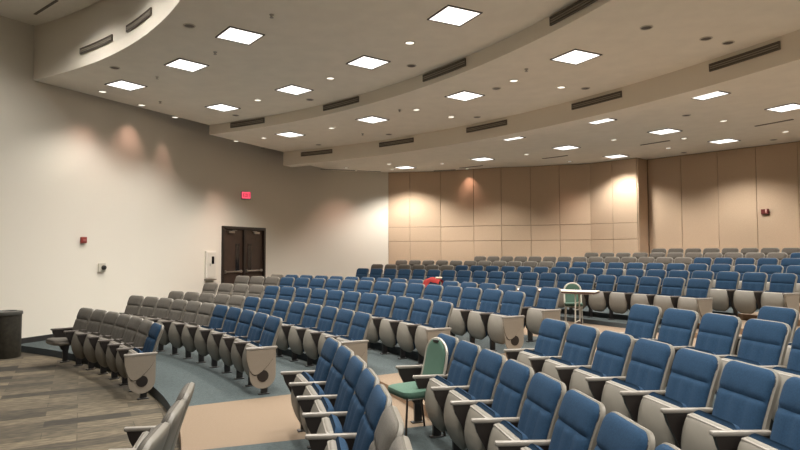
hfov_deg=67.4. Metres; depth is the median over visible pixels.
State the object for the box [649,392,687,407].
seat cushion
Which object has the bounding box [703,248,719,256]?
chair
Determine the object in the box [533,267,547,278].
cushion
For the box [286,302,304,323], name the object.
cushion
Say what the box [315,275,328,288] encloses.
chair
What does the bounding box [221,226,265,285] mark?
door
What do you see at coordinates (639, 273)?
cushion
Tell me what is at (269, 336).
cushion
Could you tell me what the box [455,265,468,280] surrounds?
chair
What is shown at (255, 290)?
cushion
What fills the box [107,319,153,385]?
chair
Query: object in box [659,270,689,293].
chair
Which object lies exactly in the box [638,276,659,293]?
cushion
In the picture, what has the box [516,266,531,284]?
chair
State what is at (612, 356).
cushion
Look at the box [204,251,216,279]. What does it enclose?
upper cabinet
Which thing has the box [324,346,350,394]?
cushion
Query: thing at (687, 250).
chair
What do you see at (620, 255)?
chair
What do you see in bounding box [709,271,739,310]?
chair
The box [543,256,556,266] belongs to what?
chair
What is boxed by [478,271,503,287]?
chair
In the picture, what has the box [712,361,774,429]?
cushion
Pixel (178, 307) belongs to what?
cushion
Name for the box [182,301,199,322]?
cushion
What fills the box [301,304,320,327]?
cushion
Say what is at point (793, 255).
chair
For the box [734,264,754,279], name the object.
cushion
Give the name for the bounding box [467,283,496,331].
chair
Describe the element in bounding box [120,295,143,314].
chair
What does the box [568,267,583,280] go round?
cushion
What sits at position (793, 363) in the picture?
cushion
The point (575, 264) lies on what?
chair
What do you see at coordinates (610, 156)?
diffuser
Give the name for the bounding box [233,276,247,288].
cushion
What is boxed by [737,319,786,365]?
cushion
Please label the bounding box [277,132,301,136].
diffuser
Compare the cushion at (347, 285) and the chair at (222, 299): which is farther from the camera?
the cushion at (347, 285)
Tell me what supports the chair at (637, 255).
on the floor
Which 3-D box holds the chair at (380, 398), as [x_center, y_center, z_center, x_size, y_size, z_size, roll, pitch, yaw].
[-0.338,1.543,3.841,0.531,0.968,0.564,0,-3,-9]
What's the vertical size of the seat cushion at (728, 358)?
0.454 m
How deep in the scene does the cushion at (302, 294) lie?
12.60 m
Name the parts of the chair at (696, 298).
panel, seat, backrest, panel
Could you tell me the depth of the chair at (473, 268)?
18.20 m
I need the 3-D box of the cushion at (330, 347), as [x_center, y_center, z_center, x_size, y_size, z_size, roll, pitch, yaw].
[-0.767,1.447,6.036,0.213,0.576,0.461,1,-3,-19]
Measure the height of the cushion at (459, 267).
0.576 m
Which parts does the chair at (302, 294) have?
backrest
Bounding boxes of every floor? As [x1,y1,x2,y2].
[0,352,180,449]
[21,340,467,449]
[275,344,446,430]
[370,321,715,407]
[536,305,799,333]
[560,313,741,337]
[586,302,799,325]
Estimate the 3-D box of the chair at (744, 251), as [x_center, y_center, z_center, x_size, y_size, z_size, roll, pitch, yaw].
[9.954,1.146,17.311,0.531,0.968,0.564,1,-3,-34]
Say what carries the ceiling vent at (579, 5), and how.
in the ceiling
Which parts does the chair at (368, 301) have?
backrest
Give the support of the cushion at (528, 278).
on the chair at (528, 278)
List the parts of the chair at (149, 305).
backrest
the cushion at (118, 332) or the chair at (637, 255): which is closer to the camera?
the cushion at (118, 332)
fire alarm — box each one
[80,237,86,242]
[761,209,768,213]
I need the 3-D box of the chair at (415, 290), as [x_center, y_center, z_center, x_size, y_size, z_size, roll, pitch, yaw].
[0.136,1.640,11.779,0.531,0.968,0.564,2,-3,-37]
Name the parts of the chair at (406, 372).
armrest, panel, backrest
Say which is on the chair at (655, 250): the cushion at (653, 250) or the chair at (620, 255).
the cushion at (653, 250)
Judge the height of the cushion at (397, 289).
0.576 m
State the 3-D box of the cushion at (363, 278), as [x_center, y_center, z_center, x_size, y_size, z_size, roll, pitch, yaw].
[-0.871,1.587,14.861,0.461,0.576,0.213,-2,-3,42]
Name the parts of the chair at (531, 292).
backrest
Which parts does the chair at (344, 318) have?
panel, armrest, seat, backrest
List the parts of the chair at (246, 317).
panel, armrest, seat, backrest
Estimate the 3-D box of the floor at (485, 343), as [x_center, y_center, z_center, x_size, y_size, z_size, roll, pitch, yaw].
[-0.034,1.762,1.775,15.420,0.145,36.868,0,-2,0]
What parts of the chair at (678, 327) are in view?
backrest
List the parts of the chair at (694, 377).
armrest, panel, seat, backrest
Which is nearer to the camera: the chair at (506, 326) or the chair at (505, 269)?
the chair at (506, 326)
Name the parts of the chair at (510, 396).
armrest, panel, seat, backrest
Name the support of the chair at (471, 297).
on the floor at (485, 343)
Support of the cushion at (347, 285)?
on the chair at (347, 285)
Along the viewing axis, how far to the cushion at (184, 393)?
4.34 m
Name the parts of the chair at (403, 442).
backrest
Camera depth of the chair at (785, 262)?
14.09 m
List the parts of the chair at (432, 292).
backrest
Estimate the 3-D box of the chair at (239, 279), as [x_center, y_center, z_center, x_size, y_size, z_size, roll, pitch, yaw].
[-4.337,1.830,15.806,0.564,0.968,0.531,-2,-3,32]
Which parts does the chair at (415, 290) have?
backrest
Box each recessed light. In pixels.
[104,80,147,90]
[164,58,208,71]
[183,23,195,27]
[205,103,240,111]
[215,26,264,44]
[275,84,313,94]
[275,131,304,137]
[346,55,390,69]
[355,116,388,123]
[394,166,415,168]
[404,41,414,44]
[427,5,482,26]
[444,90,484,100]
[470,157,494,160]
[505,136,525,140]
[550,49,601,64]
[553,145,580,149]
[589,118,616,124]
[602,154,629,158]
[640,25,652,29]
[647,128,681,134]
[690,91,730,100]
[699,36,712,40]
[707,138,740,143]
[722,40,734,44]
[764,103,799,112]
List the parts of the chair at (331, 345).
armrest, panel, seat, backrest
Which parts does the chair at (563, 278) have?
seat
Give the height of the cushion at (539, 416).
0.576 m
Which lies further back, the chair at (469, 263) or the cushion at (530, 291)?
the chair at (469, 263)
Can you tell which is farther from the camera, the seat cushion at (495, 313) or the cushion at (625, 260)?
the cushion at (625, 260)
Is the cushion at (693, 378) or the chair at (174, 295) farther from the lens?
the chair at (174, 295)
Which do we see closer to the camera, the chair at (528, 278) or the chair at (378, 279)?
the chair at (378, 279)
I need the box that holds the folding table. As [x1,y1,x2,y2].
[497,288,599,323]
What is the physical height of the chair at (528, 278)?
0.968 m
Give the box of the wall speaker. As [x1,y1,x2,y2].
[98,263,106,271]
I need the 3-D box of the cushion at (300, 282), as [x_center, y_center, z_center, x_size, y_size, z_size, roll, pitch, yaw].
[-2.438,1.579,14.620,0.461,0.576,0.213,-2,-3,39]
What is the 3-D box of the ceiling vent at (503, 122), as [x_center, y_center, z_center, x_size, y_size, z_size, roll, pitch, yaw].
[2.211,-2.527,15.391,0.039,0.133,1.339,2,-3,-42]
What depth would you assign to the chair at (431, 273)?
17.70 m
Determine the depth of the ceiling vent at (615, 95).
12.76 m
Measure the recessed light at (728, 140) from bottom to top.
0.016 m
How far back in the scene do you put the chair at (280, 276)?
16.90 m
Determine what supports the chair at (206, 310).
on the floor at (223, 413)
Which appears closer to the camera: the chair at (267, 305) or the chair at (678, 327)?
the chair at (678, 327)
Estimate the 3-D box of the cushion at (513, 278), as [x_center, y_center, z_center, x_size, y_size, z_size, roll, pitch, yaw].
[2.920,1.519,15.743,0.213,0.576,0.461,2,-3,-41]
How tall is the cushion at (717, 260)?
0.576 m
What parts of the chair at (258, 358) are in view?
armrest, panel, seat, panel, backrest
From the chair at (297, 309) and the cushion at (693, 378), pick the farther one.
the chair at (297, 309)
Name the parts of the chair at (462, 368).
armrest, panel, seat, backrest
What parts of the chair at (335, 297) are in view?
backrest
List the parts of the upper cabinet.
door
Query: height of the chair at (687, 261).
0.968 m
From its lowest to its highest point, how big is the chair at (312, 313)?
0.968 m
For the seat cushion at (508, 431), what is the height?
0.454 m
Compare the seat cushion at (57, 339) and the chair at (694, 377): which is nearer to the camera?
the chair at (694, 377)
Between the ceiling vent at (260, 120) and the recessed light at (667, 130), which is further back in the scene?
the ceiling vent at (260, 120)
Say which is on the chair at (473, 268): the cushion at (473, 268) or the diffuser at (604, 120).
the cushion at (473, 268)
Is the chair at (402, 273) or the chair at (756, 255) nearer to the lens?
the chair at (756, 255)
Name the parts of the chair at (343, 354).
armrest, panel, seat, backrest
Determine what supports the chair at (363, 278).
on the floor at (485, 343)
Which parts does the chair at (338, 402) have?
armrest, seat, panel, backrest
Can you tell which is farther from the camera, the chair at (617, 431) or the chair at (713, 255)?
the chair at (713, 255)
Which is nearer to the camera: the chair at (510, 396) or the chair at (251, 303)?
the chair at (510, 396)
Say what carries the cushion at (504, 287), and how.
on the chair at (504, 287)
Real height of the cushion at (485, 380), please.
0.576 m
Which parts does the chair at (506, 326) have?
panel, armrest, seat, panel, backrest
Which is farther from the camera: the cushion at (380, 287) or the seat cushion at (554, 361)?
the cushion at (380, 287)
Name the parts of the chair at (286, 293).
backrest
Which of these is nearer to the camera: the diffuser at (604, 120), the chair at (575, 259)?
the diffuser at (604, 120)
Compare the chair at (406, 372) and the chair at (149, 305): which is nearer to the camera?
the chair at (406, 372)
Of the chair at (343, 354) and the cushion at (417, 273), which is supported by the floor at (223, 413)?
the chair at (343, 354)
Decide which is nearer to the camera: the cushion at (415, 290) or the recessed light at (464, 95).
the cushion at (415, 290)
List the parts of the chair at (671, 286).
panel, seat, backrest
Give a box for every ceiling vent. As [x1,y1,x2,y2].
[34,0,58,14]
[79,34,112,54]
[126,7,151,32]
[230,118,264,127]
[301,149,331,156]
[323,96,358,110]
[379,138,413,146]
[423,58,465,81]
[466,119,506,132]
[549,0,597,25]
[571,91,621,109]
[709,41,780,71]
[755,119,793,126]
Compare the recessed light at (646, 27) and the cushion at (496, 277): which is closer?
the recessed light at (646, 27)
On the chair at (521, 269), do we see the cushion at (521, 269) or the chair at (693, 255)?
the cushion at (521, 269)
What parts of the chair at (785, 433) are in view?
armrest, panel, seat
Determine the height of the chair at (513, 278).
0.968 m
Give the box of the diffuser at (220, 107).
[208,104,237,110]
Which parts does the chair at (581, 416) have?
armrest, panel, backrest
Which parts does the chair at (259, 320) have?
armrest, panel, seat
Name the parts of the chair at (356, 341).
armrest, panel, backrest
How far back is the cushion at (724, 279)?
12.40 m
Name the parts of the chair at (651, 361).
armrest, panel, seat, backrest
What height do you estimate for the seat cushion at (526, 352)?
0.454 m
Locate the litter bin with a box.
[0,310,22,358]
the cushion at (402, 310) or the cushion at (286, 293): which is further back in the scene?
the cushion at (286, 293)
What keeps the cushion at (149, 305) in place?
on the chair at (149, 305)
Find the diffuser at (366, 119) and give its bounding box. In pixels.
[359,117,385,122]
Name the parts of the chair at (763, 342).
seat, armrest, backrest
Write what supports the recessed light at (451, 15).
in the ceiling
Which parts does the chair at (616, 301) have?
panel, seat, backrest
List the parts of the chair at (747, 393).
armrest, panel, seat, backrest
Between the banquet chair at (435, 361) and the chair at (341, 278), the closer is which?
the banquet chair at (435, 361)
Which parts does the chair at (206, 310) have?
panel, seat, backrest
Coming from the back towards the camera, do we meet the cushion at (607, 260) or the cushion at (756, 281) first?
the cushion at (607, 260)
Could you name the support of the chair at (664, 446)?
on the floor at (223, 413)
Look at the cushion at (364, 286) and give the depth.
13.07 m
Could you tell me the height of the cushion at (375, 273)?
0.576 m
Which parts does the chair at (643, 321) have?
backrest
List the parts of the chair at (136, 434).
panel, armrest, seat, backrest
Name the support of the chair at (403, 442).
on the floor at (223, 413)
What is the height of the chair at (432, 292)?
0.968 m
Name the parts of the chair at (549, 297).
panel, seat, backrest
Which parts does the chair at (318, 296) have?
backrest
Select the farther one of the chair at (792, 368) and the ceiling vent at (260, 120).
the ceiling vent at (260, 120)
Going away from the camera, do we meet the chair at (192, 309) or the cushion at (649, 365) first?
the cushion at (649, 365)
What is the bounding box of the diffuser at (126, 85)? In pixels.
[107,81,143,89]
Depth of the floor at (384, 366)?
9.28 m
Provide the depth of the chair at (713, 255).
16.91 m
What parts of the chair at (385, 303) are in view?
seat, backrest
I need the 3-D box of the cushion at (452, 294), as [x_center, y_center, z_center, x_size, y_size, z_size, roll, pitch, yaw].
[0.897,1.408,10.934,0.213,0.576,0.461,1,-3,-34]
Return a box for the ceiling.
[0,0,799,172]
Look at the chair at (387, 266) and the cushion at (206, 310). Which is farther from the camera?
the chair at (387, 266)
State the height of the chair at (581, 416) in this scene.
0.968 m
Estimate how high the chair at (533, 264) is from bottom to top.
0.968 m
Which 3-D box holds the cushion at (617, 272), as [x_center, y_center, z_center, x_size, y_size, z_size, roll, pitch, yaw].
[5.256,1.364,14.817,0.213,0.576,0.461,2,-3,-35]
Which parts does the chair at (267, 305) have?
backrest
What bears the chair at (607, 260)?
on the floor
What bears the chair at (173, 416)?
on the floor at (46, 403)
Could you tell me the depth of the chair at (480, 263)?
19.54 m
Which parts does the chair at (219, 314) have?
panel, armrest, seat, backrest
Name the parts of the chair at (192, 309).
panel, seat, backrest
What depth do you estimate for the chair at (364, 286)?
13.07 m
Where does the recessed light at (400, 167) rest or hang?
in the ceiling
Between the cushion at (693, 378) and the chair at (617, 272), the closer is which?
the cushion at (693, 378)
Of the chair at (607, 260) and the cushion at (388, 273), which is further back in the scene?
the cushion at (388, 273)
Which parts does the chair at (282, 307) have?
backrest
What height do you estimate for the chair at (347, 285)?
0.968 m
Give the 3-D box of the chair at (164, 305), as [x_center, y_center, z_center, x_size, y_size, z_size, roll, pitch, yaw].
[-4.694,1.890,11.454,0.564,0.968,0.531,-2,-3,41]
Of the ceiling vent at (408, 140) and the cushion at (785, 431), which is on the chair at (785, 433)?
the cushion at (785, 431)
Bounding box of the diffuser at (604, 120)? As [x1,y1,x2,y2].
[590,119,612,123]
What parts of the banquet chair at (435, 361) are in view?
leg, seat, seat frame, leg, backrest, frame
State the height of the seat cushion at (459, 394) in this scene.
0.454 m
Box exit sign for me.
[241,191,250,199]
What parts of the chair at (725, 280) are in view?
seat, backrest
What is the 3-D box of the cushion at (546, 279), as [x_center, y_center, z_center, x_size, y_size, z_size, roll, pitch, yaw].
[3.631,1.480,14.892,0.213,0.576,0.461,2,-3,-39]
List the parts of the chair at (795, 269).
seat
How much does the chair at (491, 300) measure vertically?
0.968 m
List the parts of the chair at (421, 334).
panel, armrest, seat, backrest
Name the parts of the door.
window trim, vision glass, window trim, vision glass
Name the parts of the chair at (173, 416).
armrest, backrest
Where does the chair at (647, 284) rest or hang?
on the floor at (593, 320)
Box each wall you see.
[0,15,388,337]
[388,141,799,266]
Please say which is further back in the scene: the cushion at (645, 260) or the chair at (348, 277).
the cushion at (645, 260)
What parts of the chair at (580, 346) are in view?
panel, armrest, seat, backrest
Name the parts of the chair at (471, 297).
seat, backrest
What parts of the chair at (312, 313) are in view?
panel, armrest, seat, backrest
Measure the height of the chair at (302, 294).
0.968 m
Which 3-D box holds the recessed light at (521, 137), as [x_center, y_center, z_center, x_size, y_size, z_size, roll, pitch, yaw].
[2.976,-2.365,16.287,0.614,0.016,0.614,2,-3,-42]
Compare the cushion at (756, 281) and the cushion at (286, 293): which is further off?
the cushion at (286, 293)
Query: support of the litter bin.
on the floor at (46, 403)
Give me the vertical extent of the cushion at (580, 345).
0.576 m
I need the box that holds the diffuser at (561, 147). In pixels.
[555,146,577,149]
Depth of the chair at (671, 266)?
14.90 m
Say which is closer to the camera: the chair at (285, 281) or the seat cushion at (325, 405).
the seat cushion at (325, 405)
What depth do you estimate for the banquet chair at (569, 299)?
13.57 m
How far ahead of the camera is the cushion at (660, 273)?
13.87 m
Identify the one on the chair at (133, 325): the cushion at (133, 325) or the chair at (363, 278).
the cushion at (133, 325)
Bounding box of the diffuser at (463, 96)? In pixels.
[448,92,481,100]
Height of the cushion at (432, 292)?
0.576 m
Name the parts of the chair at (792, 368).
armrest, seat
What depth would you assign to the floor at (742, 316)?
12.20 m
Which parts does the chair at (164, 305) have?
backrest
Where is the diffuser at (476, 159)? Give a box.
[472,158,492,160]
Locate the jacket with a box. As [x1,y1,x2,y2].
[423,277,443,287]
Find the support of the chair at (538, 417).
on the floor at (223, 413)
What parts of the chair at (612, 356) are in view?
panel, armrest, seat, backrest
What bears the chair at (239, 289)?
on the floor at (384, 366)
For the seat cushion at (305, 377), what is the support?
on the chair at (331, 345)
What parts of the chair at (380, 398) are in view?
seat, armrest, panel, backrest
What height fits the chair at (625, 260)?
0.968 m
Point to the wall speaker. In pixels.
(102, 267)
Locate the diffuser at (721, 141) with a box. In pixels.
[712,139,736,143]
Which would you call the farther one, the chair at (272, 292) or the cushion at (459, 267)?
the cushion at (459, 267)
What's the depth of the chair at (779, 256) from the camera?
15.48 m
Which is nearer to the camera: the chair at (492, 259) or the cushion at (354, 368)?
the cushion at (354, 368)
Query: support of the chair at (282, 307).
on the floor at (223, 413)
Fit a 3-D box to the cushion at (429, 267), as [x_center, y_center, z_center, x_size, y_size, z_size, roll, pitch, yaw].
[0.998,1.573,19.291,0.461,0.576,0.213,-2,-3,38]
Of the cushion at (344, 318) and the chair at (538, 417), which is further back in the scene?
the cushion at (344, 318)
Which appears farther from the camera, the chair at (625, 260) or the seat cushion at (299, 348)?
the chair at (625, 260)
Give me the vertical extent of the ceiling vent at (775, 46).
0.133 m
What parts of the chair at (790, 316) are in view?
panel, backrest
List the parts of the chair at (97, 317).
panel, armrest, seat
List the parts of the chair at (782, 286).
panel, seat, backrest, panel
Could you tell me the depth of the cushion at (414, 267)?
19.68 m
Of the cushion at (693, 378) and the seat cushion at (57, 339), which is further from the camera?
the seat cushion at (57, 339)
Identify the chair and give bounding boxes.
[46,307,93,362]
[63,309,106,365]
[75,311,119,369]
[87,313,131,374]
[98,316,143,379]
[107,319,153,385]
[108,399,185,449]
[116,322,163,399]
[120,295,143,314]
[124,382,194,449]
[131,296,158,316]
[137,422,169,449]
[140,298,173,318]
[148,299,187,351]
[161,301,201,354]
[168,291,183,299]
[174,302,215,358]
[183,292,198,301]
[187,304,228,362]
[198,293,214,303]
[199,307,242,367]
[202,283,217,294]
[211,309,255,373]
[213,283,233,302]
[214,294,229,305]
[222,312,268,379]
[228,284,248,303]
[228,295,244,307]
[231,276,249,295]
[233,315,281,394]
[242,285,264,308]
[243,296,260,312]
[246,276,264,297]
[257,285,279,311]
[258,298,275,315]
[261,276,279,299]
[270,274,283,285]
[272,286,295,313]
[272,300,290,320]
[276,301,306,356]
[277,277,294,300]
[279,278,309,302]
[280,337,341,431]
[281,303,322,361]
[285,275,298,286]
[286,287,311,320]
[289,345,353,448]
[295,278,325,303]
[295,306,338,366]
[296,355,366,433]
[300,275,313,287]
[302,368,379,433]
[304,288,327,314]
[305,384,391,449]
[310,279,340,306]
[310,308,354,356]
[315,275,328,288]
[323,290,343,308]
[324,312,371,362]
[326,279,356,308]
[330,276,343,288]
[339,291,360,311]
[342,280,373,310]
[345,276,358,290]
[355,268,368,280]
[355,277,374,291]
[355,293,377,313]
[358,281,389,312]
[366,294,395,349]
[368,264,382,276]
[369,268,382,291]
[369,405,403,449]
[371,278,390,292]
[372,296,413,354]
[374,269,396,292]
[375,282,407,316]
[382,264,396,277]
[388,278,406,294]
[388,337,447,435]
[389,298,432,358]
[389,435,412,449]
[390,269,411,286]
[392,283,424,319]
[395,260,407,270]
[396,264,410,277]
[396,333,458,423]
[405,279,423,296]
[406,301,452,364]
[407,269,425,284]
[409,260,420,269]
[410,265,424,278]
[410,284,443,323]
[412,340,480,437]
[422,260,434,269]
[422,281,441,298]
[425,265,438,278]
[426,270,440,278]
[429,286,462,319]
[430,348,505,449]
[436,260,447,269]
[440,265,453,276]
[440,281,458,300]
[441,270,455,280]
[448,287,481,336]
[449,260,461,269]
[450,359,533,449]
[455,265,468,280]
[456,270,471,285]
[458,282,477,306]
[459,289,502,343]
[464,261,476,269]
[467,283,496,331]
[470,265,483,281]
[471,372,566,449]
[472,271,487,283]
[474,256,485,264]
[478,261,490,270]
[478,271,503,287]
[479,284,517,311]
[479,291,525,350]
[485,266,499,282]
[487,256,499,265]
[493,261,505,270]
[494,389,605,449]
[497,272,520,288]
[500,256,512,265]
[500,285,538,327]
[501,266,515,283]
[504,318,568,373]
[508,261,521,271]
[514,256,526,265]
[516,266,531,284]
[517,272,538,287]
[521,287,560,341]
[523,261,537,271]
[528,256,541,266]
[528,323,599,380]
[533,267,548,285]
[535,273,556,306]
[539,261,553,272]
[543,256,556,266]
[550,267,566,286]
[555,262,570,272]
[555,273,575,307]
[555,330,634,397]
[556,267,584,281]
[557,257,571,262]
[563,274,595,314]
[564,282,582,323]
[570,257,586,267]
[572,262,587,273]
[575,268,603,289]
[584,253,598,262]
[584,275,616,317]
[585,338,674,419]
[587,257,602,268]
[589,262,605,273]
[594,268,623,290]
[594,411,654,449]
[599,304,661,374]
[600,253,614,261]
[603,275,637,319]
[604,257,619,274]
[607,262,624,269]
[614,269,644,290]
[616,253,630,261]
[619,348,722,447]
[621,257,636,274]
[624,276,660,309]
[625,262,643,273]
[632,253,647,262]
[634,308,698,386]
[636,269,666,291]
[638,257,654,275]
[645,263,664,275]
[646,277,685,317]
[649,252,665,262]
[651,248,666,256]
[655,257,672,269]
[655,442,680,449]
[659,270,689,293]
[660,360,781,449]
[666,263,685,276]
[667,252,683,262]
[668,248,683,252]
[670,278,712,321]
[670,313,741,369]
[674,257,691,269]
[683,270,713,295]
[685,248,700,254]
[685,252,702,262]
[688,263,707,278]
[693,257,712,270]
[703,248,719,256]
[704,252,722,263]
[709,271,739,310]
[709,376,799,449]
[710,264,731,287]
[713,257,733,270]
[715,318,790,394]
[721,248,738,257]
[724,252,742,270]
[726,272,767,316]
[730,264,756,306]
[732,258,755,271]
[734,306,798,354]
[741,248,758,257]
[745,252,764,265]
[753,273,799,311]
[756,258,778,271]
[759,265,783,290]
[761,248,779,257]
[761,327,799,430]
[767,253,787,264]
[780,258,799,272]
[781,248,799,257]
[783,342,791,365]
[786,265,799,303]
[790,253,799,257]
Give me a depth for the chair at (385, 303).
10.36 m
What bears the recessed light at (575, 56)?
in the ceiling
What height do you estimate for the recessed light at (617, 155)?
0.016 m
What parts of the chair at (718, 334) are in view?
armrest, backrest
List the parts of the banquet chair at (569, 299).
backrest, frame, seat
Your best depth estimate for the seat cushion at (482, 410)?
4.66 m
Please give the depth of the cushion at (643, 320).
6.99 m
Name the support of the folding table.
on the floor at (485, 343)
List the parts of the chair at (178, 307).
seat, backrest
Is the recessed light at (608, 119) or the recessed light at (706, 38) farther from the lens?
the recessed light at (608, 119)
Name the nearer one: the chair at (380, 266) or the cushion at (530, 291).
the cushion at (530, 291)
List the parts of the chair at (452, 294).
backrest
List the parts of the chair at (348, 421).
armrest, seat, panel, backrest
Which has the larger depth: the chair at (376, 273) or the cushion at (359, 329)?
the chair at (376, 273)
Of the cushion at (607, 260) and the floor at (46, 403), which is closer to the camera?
the floor at (46, 403)
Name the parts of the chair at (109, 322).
panel, armrest, seat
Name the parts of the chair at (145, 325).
armrest, panel, seat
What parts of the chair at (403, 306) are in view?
panel, seat, backrest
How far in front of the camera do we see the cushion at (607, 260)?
18.11 m
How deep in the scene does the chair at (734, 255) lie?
16.43 m
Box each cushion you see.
[46,337,68,342]
[72,308,91,329]
[86,310,104,332]
[99,312,117,335]
[111,314,129,338]
[122,316,140,342]
[133,319,151,346]
[133,348,142,352]
[139,297,156,315]
[142,323,160,352]
[154,298,171,317]
[161,400,179,422]
[168,299,185,319]
[175,383,189,401]
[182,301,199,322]
[195,303,213,325]
[209,305,226,328]
[217,283,231,294]
[222,307,240,331]
[232,284,247,295]
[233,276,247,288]
[235,310,253,335]
[247,285,262,297]
[247,312,266,340]
[249,276,262,288]
[250,341,261,346]
[259,316,279,345]
[263,286,278,299]
[264,277,277,289]
[278,287,293,300]
[279,277,293,289]
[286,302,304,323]
[294,278,308,290]
[294,288,309,303]
[294,324,306,351]
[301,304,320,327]
[301,371,313,381]
[309,278,323,291]
[309,289,325,304]
[311,383,324,394]
[313,338,337,380]
[317,306,336,330]
[320,397,334,411]
[324,331,337,335]
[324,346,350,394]
[325,279,339,292]
[328,414,342,432]
[332,309,352,335]
[334,356,362,411]
[335,436,348,449]
[340,280,355,294]
[340,336,353,340]
[343,368,374,432]
[345,277,357,280]
[348,312,369,339]
[352,385,386,449]
[356,280,371,295]
[360,277,373,280]
[370,269,381,279]
[371,264,382,268]
[372,281,388,297]
[374,295,393,316]
[376,278,389,281]
[383,269,395,280]
[384,264,395,270]
[385,317,398,344]
[389,282,405,298]
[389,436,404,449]
[392,297,411,319]
[396,260,406,268]
[397,264,409,274]
[397,269,410,280]
[402,320,416,349]
[406,283,423,302]
[410,299,430,323]
[411,265,423,274]
[412,269,424,279]
[421,324,436,327]
[423,285,441,304]
[426,265,437,274]
[428,301,450,327]
[434,375,453,385]
[437,333,455,371]
[441,286,460,306]
[447,340,477,385]
[453,307,468,332]
[454,387,475,399]
[455,265,467,275]
[459,287,480,309]
[460,282,475,298]
[468,349,501,399]
[470,266,482,276]
[472,309,488,336]
[476,402,499,417]
[479,283,495,300]
[479,289,500,312]
[485,266,498,276]
[488,271,502,284]
[491,359,529,416]
[493,312,509,315]
[498,284,515,302]
[500,291,522,315]
[500,420,528,439]
[501,266,514,277]
[504,272,519,285]
[517,266,530,278]
[517,373,560,439]
[519,286,536,306]
[521,272,537,285]
[523,349,545,355]
[528,443,542,449]
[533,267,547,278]
[534,318,565,355]
[537,287,558,308]
[539,273,555,286]
[548,390,599,449]
[550,357,574,365]
[551,267,565,279]
[557,273,574,287]
[561,324,595,365]
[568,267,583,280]
[572,257,585,263]
[577,274,594,289]
[578,366,606,376]
[587,268,602,281]
[590,262,604,268]
[591,330,630,376]
[596,275,614,290]
[604,257,618,267]
[606,268,622,282]
[611,378,642,390]
[616,276,636,292]
[621,257,635,267]
[625,304,658,338]
[625,338,669,389]
[626,263,642,269]
[626,269,643,283]
[638,257,653,268]
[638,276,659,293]
[647,269,664,284]
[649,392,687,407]
[652,249,665,252]
[655,444,674,449]
[658,308,695,345]
[661,277,683,295]
[665,348,717,407]
[669,270,687,286]
[684,346,715,354]
[686,278,709,297]
[692,271,712,279]
[694,410,740,429]
[695,313,737,354]
[710,264,730,278]
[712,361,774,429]
[714,258,731,264]
[715,271,738,288]
[724,253,741,264]
[724,355,762,365]
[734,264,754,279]
[735,258,753,264]
[737,289,756,309]
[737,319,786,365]
[741,272,765,290]
[748,433,793,449]
[757,306,795,339]
[760,265,781,280]
[769,273,795,292]
[770,377,799,449]
[772,366,799,374]
[786,265,799,281]
[787,327,799,370]
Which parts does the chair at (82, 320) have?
seat, armrest, panel, backrest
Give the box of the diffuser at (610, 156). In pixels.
[606,155,626,157]
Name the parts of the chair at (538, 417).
armrest, panel, seat, backrest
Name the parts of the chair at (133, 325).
panel, armrest, seat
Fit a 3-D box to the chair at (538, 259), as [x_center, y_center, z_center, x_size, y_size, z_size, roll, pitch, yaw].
[4.356,1.532,19.980,0.564,0.968,0.531,-3,-3,43]
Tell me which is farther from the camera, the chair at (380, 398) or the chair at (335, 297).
the chair at (335, 297)
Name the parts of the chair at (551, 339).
panel, armrest, seat, backrest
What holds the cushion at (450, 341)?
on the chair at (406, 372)
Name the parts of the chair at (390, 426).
backrest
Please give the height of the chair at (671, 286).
0.968 m
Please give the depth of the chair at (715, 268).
13.92 m
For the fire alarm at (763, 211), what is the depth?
17.49 m
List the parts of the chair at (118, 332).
panel, armrest, seat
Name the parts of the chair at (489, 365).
armrest, panel, seat, backrest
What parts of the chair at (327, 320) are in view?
panel, armrest, seat, backrest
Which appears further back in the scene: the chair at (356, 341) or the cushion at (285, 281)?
the cushion at (285, 281)
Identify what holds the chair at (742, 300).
on the floor at (604, 314)
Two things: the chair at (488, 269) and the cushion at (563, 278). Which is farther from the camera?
the chair at (488, 269)
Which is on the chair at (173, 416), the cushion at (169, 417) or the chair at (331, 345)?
the cushion at (169, 417)
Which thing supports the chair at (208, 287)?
on the floor at (384, 366)
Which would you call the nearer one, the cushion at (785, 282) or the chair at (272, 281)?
the cushion at (785, 282)
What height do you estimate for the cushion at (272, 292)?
0.576 m
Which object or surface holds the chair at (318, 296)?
on the floor at (384, 366)
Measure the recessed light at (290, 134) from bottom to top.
0.016 m
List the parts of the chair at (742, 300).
panel, seat, backrest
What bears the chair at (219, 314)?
on the floor at (223, 413)
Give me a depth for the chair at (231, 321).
9.46 m
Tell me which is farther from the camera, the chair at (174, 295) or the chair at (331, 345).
the chair at (174, 295)
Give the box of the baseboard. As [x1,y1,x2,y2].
[21,334,54,343]
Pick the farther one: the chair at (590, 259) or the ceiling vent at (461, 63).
the chair at (590, 259)
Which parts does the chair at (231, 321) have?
panel, armrest, seat, backrest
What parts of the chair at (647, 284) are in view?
panel, seat, backrest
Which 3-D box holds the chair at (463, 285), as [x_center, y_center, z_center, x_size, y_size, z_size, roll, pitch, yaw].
[1.240,1.662,12.326,0.531,0.968,0.564,2,-3,-36]
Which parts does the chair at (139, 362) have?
armrest, panel, panel, backrest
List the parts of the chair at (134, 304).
backrest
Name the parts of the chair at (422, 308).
panel, armrest, seat, backrest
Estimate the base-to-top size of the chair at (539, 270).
0.968 m
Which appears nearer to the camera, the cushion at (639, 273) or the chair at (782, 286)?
the chair at (782, 286)
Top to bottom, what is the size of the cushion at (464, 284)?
0.576 m
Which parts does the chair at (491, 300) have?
panel, seat, backrest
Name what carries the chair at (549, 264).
on the floor at (742, 316)
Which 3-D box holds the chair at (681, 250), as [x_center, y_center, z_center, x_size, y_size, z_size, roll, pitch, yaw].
[8.640,1.228,19.091,0.531,0.968,0.564,2,-3,-38]
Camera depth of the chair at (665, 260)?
16.76 m
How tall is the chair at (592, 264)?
0.968 m
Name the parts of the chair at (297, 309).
seat, backrest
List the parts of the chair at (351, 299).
backrest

